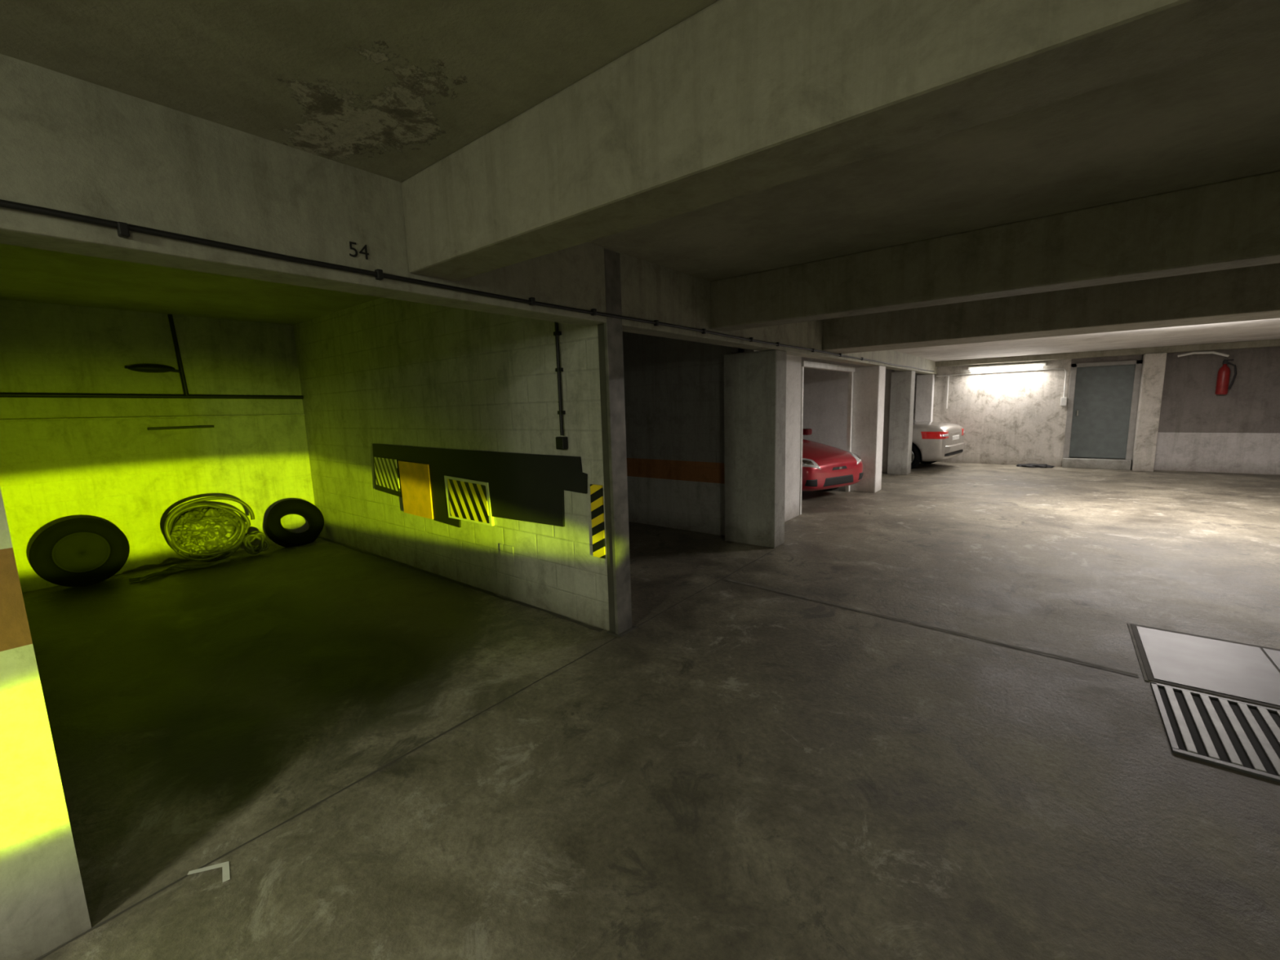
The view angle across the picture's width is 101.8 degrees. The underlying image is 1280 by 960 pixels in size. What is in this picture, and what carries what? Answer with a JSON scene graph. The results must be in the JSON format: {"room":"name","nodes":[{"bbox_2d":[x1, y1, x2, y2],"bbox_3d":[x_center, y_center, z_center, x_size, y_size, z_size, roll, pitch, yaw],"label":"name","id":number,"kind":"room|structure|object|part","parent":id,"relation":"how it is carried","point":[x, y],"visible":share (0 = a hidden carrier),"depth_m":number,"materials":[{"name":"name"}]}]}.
{"room":"parking garage","nodes":[
{"label":"parking garage","id":0,"kind":"room"},
{"bbox_2d":[0,488,91,959],"bbox_3d":[-3.932,-0.078,3.017,5.300,2.720,0.212,5,10,38],"label":"wall partition","id":1,"kind":"structure","parent":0,"point":[43,906],"depth_m":1.53,"materials":[{"name":"paint"}]},
{"bbox_2d":[349,241,368,259],"bbox_3d":[-1.160,-0.947,2.146,0.002,0.060,0.078,5,10,38],"label":"number","id":2,"kind":"object","parent":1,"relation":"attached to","point":[366,253],"visible":1,"depth_m":2.14,"materials":[{"name":"black paint"}]},
{"bbox_2d":[0,199,933,371],"bbox_3d":[1.326,-1.382,5.233,0.030,0.048,17.900,5,10,38],"label":"pipe","id":3,"kind":"object","parent":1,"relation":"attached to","point":[122,228],"visible":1,"depth_m":1.99,"materials":[{"name":"black metal"}]},
{"bbox_2d":[0,53,937,374],"bbox_3d":[0.777,-1.536,4.710,0.200,0.590,20.350,5,10,38],"label":"wall","id":4,"kind":"structure","parent":1,"relation":"attached to","point":[68,144],"depth_m":1.84,"materials":[{"name":"paint"}]},
{"bbox_2d":[0,299,315,592],"bbox_3d":[-3.276,-0.842,8.173,0.160,2.720,20.800,5,10,38],"label":"wall","id":5,"kind":"structure","parent":0,"point":[126,475],"depth_m":5.52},
{"bbox_2d":[0,314,304,430],"bbox_3d":[-5.116,-1.163,5.607,0.062,1.226,2.571,5,10,38],"label":"pipe","id":6,"kind":"object","parent":5,"relation":"attached to","point":[186,395],"visible":1,"depth_m":5.61,"materials":[{"name":"black metal"}]},
{"bbox_2d":[124,364,180,373],"bbox_3d":[-5.135,-1.180,5.502,0.140,0.090,0.452,5,10,38],"label":"lamp","id":7,"kind":"object","parent":5,"relation":"attached to","point":[150,368],"visible":1,"depth_m":5.44,"materials":[{"name":"black metal"}]},
{"bbox_2d":[0,243,381,324],"bbox_3d":[-1.323,-2.107,6.395,5.250,0.180,20.800,5,10,38],"label":"ceiling","id":8,"kind":"structure","parent":0,"point":[28,274],"depth_m":4.59,"materials":[{"name":"paint"}]},
{"bbox_2d":[293,297,609,631],"bbox_3d":[-2.251,-0.442,5.194,5.200,2.720,0.161,5,10,38],"label":"wall","id":9,"kind":"structure","parent":0,"point":[380,371],"depth_m":4.60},
{"bbox_2d":[372,444,587,527],"bbox_3d":[-1.638,0.075,4.675,3.230,0.730,0.032,5,10,38],"label":"panel","id":10,"kind":"object","parent":9,"relation":"attached to","point":[450,486],"visible":1,"depth_m":4.47,"materials":[{"name":"black metal"}]},
{"bbox_2d":[553,321,568,449],"bbox_3d":[-0.574,-0.667,3.686,0.080,0.900,0.050,5,10,38],"label":"conduit","id":11,"kind":"object","parent":9,"relation":"attached to","point":[562,442],"visible":0.85,"depth_m":3.69,"materials":[{"name":"black metal"}]},
{"bbox_2d":[590,484,605,558],"bbox_3d":[-0.296,0.291,3.648,0.110,0.520,0.012,5,10,38],"label":"strip","id":12,"kind":"object","parent":9,"relation":"attached to","point":[596,491],"visible":1,"depth_m":3.64,"materials":[{"name":"yellow paint"}]},
{"bbox_2d":[0,0,1279,281],"bbox_3d":[1.116,-1.105,-0.240,6.900,0.210,13.300,5,10,38],"label":"ceiling","id":13,"kind":"structure","parent":0,"point":[390,89],"depth_m":1.74,"materials":[{"name":"paint"}]},
{"bbox_2d":[401,0,1279,281],"bbox_3d":[1.584,-0.909,0.375,6.500,0.380,0.240,5,10,38],"label":"ceiling beam","id":14,"kind":"structure","parent":13,"relation":"attached to","point":[736,98],"depth_m":1.27,"materials":[{"name":"paint"}]},
{"bbox_2d":[710,170,1279,331],"bbox_3d":[3.209,-1.249,2.401,6.500,0.380,0.260,5,10,38],"label":"ceiling beam","id":15,"kind":"structure","parent":13,"relation":"attached to","point":[1233,224],"depth_m":2.99,"materials":[{"name":"paint"}]},
{"bbox_2d":[822,262,1279,353],"bbox_3d":[5.017,-1.622,4.657,6.500,0.390,0.750,5,10,38],"label":"ceiling beam","id":16,"kind":"structure","parent":13,"relation":"attached to","point":[1251,293],"depth_m":4.94,"materials":[{"name":"paint"}]},
{"bbox_2d":[22,462,1279,959],"bbox_3d":[1.464,0.960,4.675,12.150,0.120,20.800,5,10,38],"label":"floor","id":17,"kind":"structure","parent":0,"point":[741,772],"depth_m":2.46,"materials":[{"name":"concrete"}]},
{"bbox_2d":[28,517,129,586],"bbox_3d":[-5.454,0.706,5.072,0.297,0.680,0.660,5,10,38],"label":"wheel","id":18,"kind":"object","parent":17,"relation":"on","point":[84,551],"visible":1,"depth_m":5.01,"materials":[{"name":"rubber"}]},
{"bbox_2d":[128,496,269,582],"bbox_3d":[-4.800,0.571,5.646,0.482,0.730,1.208,5,10,38],"label":"hose","id":19,"kind":"object","parent":17,"relation":"on","point":[215,531],"visible":1,"depth_m":5.68,"materials":[{"name":"plastic"}]},
{"bbox_2d":[187,861,230,882],"bbox_3d":[-1.515,1.393,1.838,0.160,0.001,0.108,5,10,38],"label":"floor marking","id":20,"kind":"object","parent":17,"relation":"on","point":[225,865],"depth_m":1.85,"materials":[{"name":"white paint"}]},
{"bbox_2d":[264,498,324,546],"bbox_3d":[-4.309,0.543,6.493,0.466,0.594,0.600,5,10,38],"label":"tyre","id":21,"kind":"object","parent":17,"relation":"on","point":[276,532],"visible":0.99,"depth_m":6.41,"materials":[{"name":"rubber"}]},
{"bbox_2d":[34,536,1138,959],"bbox_3d":[-0.898,1.344,2.061,7.332,0.001,9.203,-1,8,4],"label":"joint","id":22,"kind":"object","parent":17,"relation":"on","point":[556,615],"visible":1,"depth_m":3.46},
{"bbox_2d":[597,248,636,637],"bbox_3d":[-0.167,-0.196,3.546,0.125,2.585,0.190,5,10,38],"label":"steel post","id":23,"kind":"object","parent":17,"relation":"on","point":[610,333],"visible":0.91,"depth_m":3.52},
{"bbox_3d":[-0.130,1.077,3.729,0.125,0.012,0.190,5,10,38],"label":"plate","id":24,"kind":"part","parent":23,"relation":"part of","materials":[{"name":"grey metal"}]},
{"bbox_2d":[724,349,786,548],"bbox_3d":[1.286,-0.340,5.840,0.620,2.130,0.280,5,10,38],"label":"concrete pillar","id":25,"kind":"structure","parent":17,"relation":"on","point":[755,382],"depth_m":5.70,"materials":[{"name":"grey concrete"}]},
{"bbox_2d":[744,348,801,521],"bbox_3d":[1.718,-0.763,6.619,0.120,2.720,1.430,5,10,38],"label":"wall panel","id":26,"kind":"object","parent":17,"relation":"on","point":[793,363],"depth_m":6.96,"materials":[{"name":"grey concrete"}]},
{"bbox_2d":[801,428,862,491],"bbox_3d":[2.112,-0.520,9.867,1.900,1.290,4.009,-7,10,-31],"label":"sports car","id":27,"kind":"object","parent":17,"relation":"on","point":[825,467],"visible":0.38,"depth_m":8.24,"materials":[{"name":"paint"}]},
{"bbox_2d":[802,428,812,435],"bbox_3d":[3.143,-0.908,9.789,0.150,0.120,0.150,-7,10,-31],"label":"mirror","id":28,"kind":"object","parent":27,"relation":"on","point":[806,431],"depth_m":9.73,"materials":[{"name":"red paint"}]},
{"bbox_3d":[2.556,-0.254,7.990,0.273,0.119,0.115,1,9,17],"label":"headlight bulb","id":29,"kind":"part","parent":27,"relation":"part of","materials":[{"name":"clear glass"}]},
{"bbox_2d":[822,474,853,487],"bbox_3d":[3.158,0.005,8.243,0.828,0.148,0.042,-7,10,-31],"label":"grille","id":30,"kind":"object","parent":27,"relation":"attached to","point":[832,480],"depth_m":8.21,"materials":[{"name":"black plastic"}]},
{"bbox_2d":[832,466,847,470],"bbox_3d":[3.156,-0.190,8.208,0.414,0.050,0.021,-7,10,-31],"label":"grille","id":31,"kind":"object","parent":27,"relation":"attached to","point":[834,468],"depth_m":8.19,"materials":[{"name":"black plastic"}]},
{"bbox_2d":[850,365,885,493],"bbox_3d":[3.936,-0.870,8.978,0.410,2.130,0.400,5,10,38],"label":"concrete pillar","id":32,"kind":"structure","parent":17,"relation":"on","point":[868,389],"depth_m":8.81,"materials":[{"name":"grey concrete"}]},
{"bbox_2d":[845,371,853,491],"bbox_3d":[3.602,-0.854,8.937,0.060,2.130,0.078,5,10,38],"label":"door frame","id":33,"kind":"structure","parent":32,"relation":"attached to","point":[851,375],"depth_m":8.87,"materials":[{"name":"white metal"}]},
{"bbox_2d":[887,370,915,475],"bbox_3d":[5.448,-1.184,10.848,0.390,2.130,0.350,5,10,38],"label":"concrete pillar","id":34,"kind":"structure","parent":17,"relation":"on","point":[903,382],"depth_m":10.71,"materials":[{"name":"grey concrete"}]},
{"bbox_2d":[915,373,934,421],"bbox_3d":[6.971,-1.506,12.772,0.360,2.130,0.200,5,10,38],"label":"wall","id":35,"kind":"structure","parent":17,"relation":"on","point":[925,383],"depth_m":12.62,"materials":[{"name":"white concrete"}]},
{"bbox_2d":[911,419,964,469],"bbox_3d":[5.377,-1.143,12.961,1.900,1.450,4.541,-9,11,-43],"label":"car","id":36,"kind":"object","parent":17,"relation":"on","point":[932,442],"visible":0.38,"depth_m":11.14,"materials":[{"name":"paint"}]},
{"bbox_2d":[920,431,949,439],"bbox_3d":[6.284,-0.951,11.005,0.633,0.177,0.262,-1,8,7],"label":"tail light","id":37,"kind":"object","parent":36,"relation":"attached to","point":[924,434],"depth_m":10.96,"materials":[{"name":"red plastic"}]},
{"bbox_3d":[6.903,-0.600,11.433,1.387,0.060,0.093,-9,11,-43],"label":"bumper trim","id":38,"kind":"part","parent":36,"relation":"part of","materials":[{"name":"black plastic"}]},
{"bbox_3d":[6.910,-0.927,11.367,0.520,0.110,0.028,-9,11,-43],"label":"number plate","id":39,"kind":"part","parent":36,"relation":"part of","materials":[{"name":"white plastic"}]},
{"bbox_2d":[1015,463,1055,467],"bbox_3d":[8.677,-0.323,11.410,0.697,0.080,0.292,5,10,38],"label":"rag","id":40,"kind":"object","parent":17,"relation":"on","point":[1028,465],"visible":1,"depth_m":11.34,"materials":[{"name":"black fabric"}]},
{"bbox_2d":[1062,457,1131,470],"bbox_3d":[9.604,-0.346,10.959,1.080,0.200,0.240,5,10,38],"label":"threshold","id":41,"kind":"object","parent":17,"relation":"on","point":[1078,463],"visible":1,"depth_m":10.86,"materials":[{"name":"grey concrete"}]},
{"bbox_2d":[1130,352,1167,471],"bbox_3d":[10.081,-1.327,10.309,0.300,2.300,0.400,5,10,38],"label":"concrete pillar","id":42,"kind":"structure","parent":17,"relation":"on","point":[1153,366],"depth_m":10.16,"materials":[{"name":"white concrete"}]},
{"bbox_2d":[1127,622,1279,710],"bbox_3d":[3.538,1.089,2.901,1.130,0.012,0.925,5,10,38],"label":"hatch cover","id":43,"kind":"object","parent":17,"relation":"on","point":[1246,673],"visible":1,"depth_m":3.02,"materials":[{"name":"metal"}]},
{"bbox_3d":[3.757,1.109,2.719,0.490,0.012,0.840,5,10,38],"label":"plate","id":44,"kind":"part","parent":43,"relation":"part of","materials":[{"name":"metal"}]},
{"bbox_2d":[1150,681,1279,782],"bbox_3d":[3.080,1.203,2.202,1.250,0.014,0.715,5,10,38],"label":"drain grate","id":45,"kind":"object","parent":17,"relation":"on","point":[1244,737],"visible":1,"depth_m":2.44,"materials":[{"name":"metal"}]},
{"bbox_3d":[2.605,1.162,2.586,0.025,0.012,0.690,5,10,38],"label":"grate frame","id":46,"kind":"part","parent":45,"relation":"part of","materials":[{"name":"metal"}]},
{"bbox_3d":[3.294,1.159,2.469,1.250,0.012,0.025,5,10,38],"label":"grate frame","id":47,"kind":"part","parent":45,"relation":"part of","materials":[{"name":"metal"}]},
{"bbox_3d":[2.868,1.248,1.937,1.250,0.012,0.030,5,10,38],"label":"grate frame","id":48,"kind":"part","parent":45,"relation":"part of","materials":[{"name":"metal"}]},
{"bbox_2d":[622,331,737,536],"bbox_3d":[-0.712,-0.824,7.536,4.670,2.720,0.150,5,10,38],"label":"wall partition","id":49,"kind":"structure","parent":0,"point":[674,388],"depth_m":6.55,"materials":[{"name":"grey concrete"}]},
{"bbox_2d":[737,347,744,352],"bbox_3d":[0.206,-1.007,8.617,4.750,2.720,0.150,5,10,38],"label":"wall","id":50,"kind":"structure","parent":0,"point":[740,350],"depth_m":7.39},
{"bbox_2d":[799,366,804,515],"bbox_3d":[2.220,-0.565,7.213,0.060,2.130,0.058,5,10,38],"label":"door frame","id":51,"kind":"structure","parent":50,"relation":"attached to","point":[802,367],"depth_m":7.19,"materials":[{"name":"white metal"}]},
{"bbox_2d":[801,360,854,372],"bbox_3d":[2.893,-1.724,7.927,0.080,0.080,2.296,5,10,38],"label":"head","id":52,"kind":"object","parent":50,"relation":"attached to","point":[807,364],"visible":0.8,"depth_m":7.73},
{"bbox_2d":[801,356,894,473],"bbox_3d":[3.397,-1.657,12.478,4.900,2.720,0.150,5,10,38],"label":"wall partition","id":53,"kind":"structure","parent":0,"point":[825,392],"depth_m":11.68,"materials":[{"name":"grey concrete"}]},
{"bbox_2d":[894,359,1071,466],"bbox_3d":[6.193,-1.909,13.652,7.800,2.720,0.300,5,10,38],"label":"wall","id":54,"kind":"structure","parent":0,"point":[1015,418],"depth_m":11.82,"materials":[{"name":"grey concrete"}]},
{"bbox_2d":[936,368,1066,408],"bbox_3d":[8.139,-2.057,11.832,2.480,0.822,0.057,5,10,38],"label":"conduit","id":55,"kind":"object","parent":54,"relation":"attached to","point":[1064,400],"visible":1,"depth_m":11.45,"materials":[{"name":"white plastic"}]},
{"bbox_2d":[968,362,1046,371],"bbox_3d":[8.198,-2.526,11.653,1.430,0.102,0.139,5,10,38],"label":"lamp","id":56,"kind":"object","parent":54,"relation":"attached to","point":[1028,365],"visible":1,"depth_m":11.60,"materials":[{"name":"white plastic"}]},
{"bbox_2d":[1062,363,1076,457],"bbox_3d":[9.219,-1.473,11.143,0.100,2.000,0.140,5,10,38],"label":"frame","id":57,"kind":"object","parent":54,"relation":"attached to","point":[1073,370],"visible":1,"depth_m":11.09,"materials":[{"name":"paint"}]},
{"bbox_2d":[1069,364,1135,458],"bbox_3d":[9.621,-1.412,10.851,0.900,1.900,0.050,5,10,38],"label":"door","id":58,"kind":"structure","parent":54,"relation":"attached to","point":[1103,394],"depth_m":10.82,"materials":[{"name":"grey metal"}]},
{"bbox_2d":[892,318,1279,361],"bbox_3d":[7.569,-2.370,7.818,6.900,0.380,7.500,5,10,38],"label":"ceiling","id":59,"kind":"structure","parent":0,"point":[1264,329],"depth_m":8.66,"materials":[{"name":"white concrete"}]},
{"bbox_2d":[935,338,1279,367],"bbox_3d":[9.639,-2.554,10.426,6.500,0.120,0.250,5,10,38],"label":"ceiling beam","id":60,"kind":"structure","parent":59,"relation":"attached to","point":[1276,342],"depth_m":10.35,"materials":[{"name":"paint"}]},
{"bbox_2d":[1177,351,1229,356],"bbox_3d":[10.419,-2.314,9.618,0.662,0.128,0.054,5,11,40],"label":"ceiling pipe","id":61,"kind":"object","parent":59,"relation":"attached to","point":[1211,352],"visible":1,"depth_m":9.60,"materials":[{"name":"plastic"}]},
{"bbox_2d":[1068,457,1124,459],"bbox_3d":[9.743,-1.370,11.025,1.080,2.200,0.100,5,10,38],"label":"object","id":62,"kind":"structure","parent":0,"point":[1068,457],"depth_m":11.10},
{"bbox_2d":[1071,355,1142,364],"bbox_3d":[9.646,-2.554,10.775,1.080,0.220,0.300,5,10,38],"label":"wall","id":63,"kind":"structure","parent":0,"point":[1129,357],"depth_m":10.65,"materials":[{"name":"grey concrete"}]},
{"bbox_2d":[1071,360,1142,367],"bbox_3d":[9.584,-2.390,10.698,1.100,0.080,0.140,5,10,38],"label":"door frame","id":64,"kind":"structure","parent":63,"relation":"in","point":[1131,362],"depth_m":10.64,"materials":[{"name":"paint"}]},
{"bbox_2d":[1141,346,1279,475],"bbox_3d":[11.276,-1.340,9.736,2.920,2.420,0.200,5,10,38],"label":"wall","id":65,"kind":"structure","parent":0,"point":[1237,431],"depth_m":9.85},
{"bbox_2d":[1124,360,1142,460],"bbox_3d":[10.003,-1.407,10.526,0.100,2.000,0.140,5,10,38],"label":"frame","id":66,"kind":"object","parent":65,"relation":"attached to","point":[1138,369],"visible":1,"depth_m":10.47,"materials":[{"name":"paint"}]},
{"bbox_2d":[1214,359,1236,394],"bbox_3d":[10.919,-1.918,9.679,0.234,0.640,0.178,5,10,38],"label":"fire extinguisher","id":67,"kind":"object","parent":65,"relation":"attached to","point":[1222,387],"visible":1,"depth_m":9.65,"materials":[{"name":"red metal"}]}
]}

